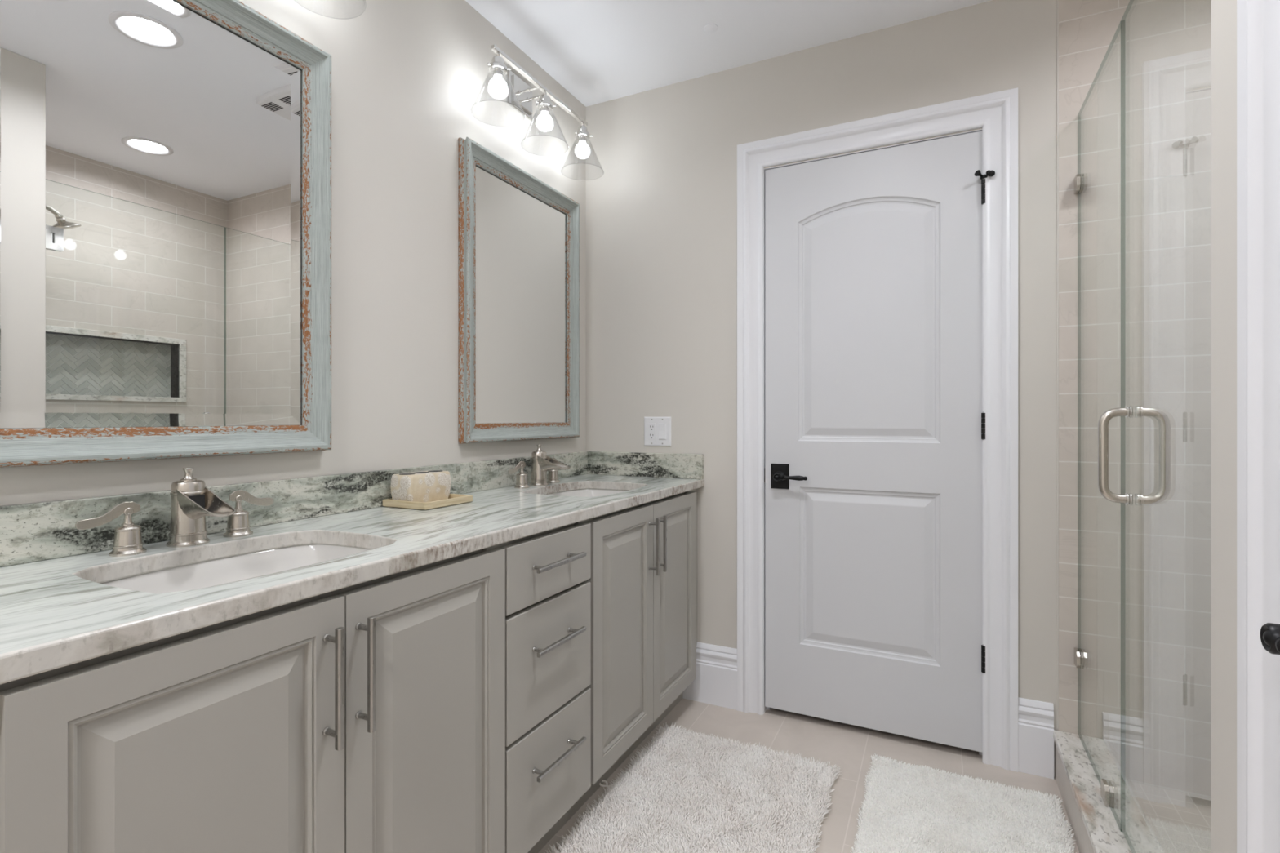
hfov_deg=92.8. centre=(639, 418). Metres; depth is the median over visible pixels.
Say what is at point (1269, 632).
door knob
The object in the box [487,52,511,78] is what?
socket
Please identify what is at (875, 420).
door
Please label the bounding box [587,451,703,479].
side splash
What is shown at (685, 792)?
bath rug
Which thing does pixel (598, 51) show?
ceiling
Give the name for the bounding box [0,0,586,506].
wall
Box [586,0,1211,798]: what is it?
wall
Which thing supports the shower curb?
on the floor
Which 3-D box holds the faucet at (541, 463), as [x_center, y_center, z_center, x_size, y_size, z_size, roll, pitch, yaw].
[-0.318,0.166,2.146,0.158,0.144,0.333,0,0,26]
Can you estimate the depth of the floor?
1.95 m
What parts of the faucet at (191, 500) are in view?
lever, spout, lever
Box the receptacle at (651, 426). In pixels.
[648,422,655,439]
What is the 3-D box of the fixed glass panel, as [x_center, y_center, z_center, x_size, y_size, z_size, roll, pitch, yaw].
[1.222,0.019,1.627,0.026,1.875,0.491,0,0,26]
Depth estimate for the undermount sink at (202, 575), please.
1.18 m
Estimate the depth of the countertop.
1.00 m
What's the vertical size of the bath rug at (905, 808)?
0.016 m
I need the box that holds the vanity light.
[477,44,601,168]
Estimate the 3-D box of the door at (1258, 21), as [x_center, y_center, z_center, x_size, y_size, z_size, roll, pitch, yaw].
[0.496,0.037,0.291,0.022,2.134,0.909,0,0,26]
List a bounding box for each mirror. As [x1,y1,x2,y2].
[0,0,331,467]
[458,137,579,443]
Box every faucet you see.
[75,467,273,556]
[507,444,569,488]
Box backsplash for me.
[0,451,587,567]
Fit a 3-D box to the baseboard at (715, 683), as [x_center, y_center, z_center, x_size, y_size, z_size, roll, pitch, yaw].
[0.247,0.991,2.371,0.276,0.226,0.016,0,0,26]
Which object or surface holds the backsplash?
attached to the wall at (408, 76)
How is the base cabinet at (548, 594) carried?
on the floor
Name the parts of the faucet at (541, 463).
lever, spout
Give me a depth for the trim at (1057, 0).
1.87 m
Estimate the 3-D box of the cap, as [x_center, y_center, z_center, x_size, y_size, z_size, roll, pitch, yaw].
[0.242,-1.334,2.087,0.048,0.003,0.048,0,0,26]
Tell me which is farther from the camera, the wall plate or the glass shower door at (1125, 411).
the wall plate
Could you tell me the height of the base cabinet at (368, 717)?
0.836 m
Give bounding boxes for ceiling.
[465,0,991,106]
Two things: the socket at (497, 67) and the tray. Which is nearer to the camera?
the tray
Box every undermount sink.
[101,543,371,593]
[548,488,626,497]
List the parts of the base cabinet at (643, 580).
door, handle, handle, door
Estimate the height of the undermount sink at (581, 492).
0.122 m
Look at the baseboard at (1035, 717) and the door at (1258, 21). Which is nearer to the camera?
the door at (1258, 21)
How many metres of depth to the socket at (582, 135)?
2.37 m
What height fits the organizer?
0.081 m
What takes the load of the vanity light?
attached to the wall at (408, 76)
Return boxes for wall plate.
[644,417,671,446]
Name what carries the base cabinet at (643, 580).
on the floor
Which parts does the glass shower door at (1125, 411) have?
handle, glass, handle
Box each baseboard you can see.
[682,642,737,710]
[1017,697,1053,779]
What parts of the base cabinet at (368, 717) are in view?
door, handle, handle, door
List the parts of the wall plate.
switch frame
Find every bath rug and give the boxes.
[545,722,842,852]
[849,754,1076,852]
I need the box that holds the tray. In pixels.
[382,493,472,510]
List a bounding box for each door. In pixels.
[764,130,995,752]
[1097,0,1170,852]
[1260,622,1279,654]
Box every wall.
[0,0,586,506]
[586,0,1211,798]
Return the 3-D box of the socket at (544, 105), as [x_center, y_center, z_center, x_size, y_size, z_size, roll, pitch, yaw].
[-0.336,-1.115,2.147,0.073,0.075,0.072,0,0,26]
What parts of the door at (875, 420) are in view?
handle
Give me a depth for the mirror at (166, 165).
1.17 m
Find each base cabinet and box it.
[0,544,505,852]
[497,520,591,852]
[568,488,697,820]
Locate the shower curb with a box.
[1053,729,1164,852]
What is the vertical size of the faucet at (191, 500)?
0.144 m
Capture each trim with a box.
[737,87,1017,772]
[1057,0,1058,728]
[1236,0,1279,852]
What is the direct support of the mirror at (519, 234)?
attached to the wall at (408, 76)
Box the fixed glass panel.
[1074,21,1122,831]
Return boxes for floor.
[538,697,1211,852]
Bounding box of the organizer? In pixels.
[391,470,450,502]
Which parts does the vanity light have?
bulb, plate, arm, arm, bulb, bulb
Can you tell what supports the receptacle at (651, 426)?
attached to the wall plate
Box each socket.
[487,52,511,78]
[535,91,556,114]
[574,122,593,142]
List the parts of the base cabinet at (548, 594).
drawer, drawer, drawer, handle, handle, handle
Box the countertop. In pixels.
[0,474,704,684]

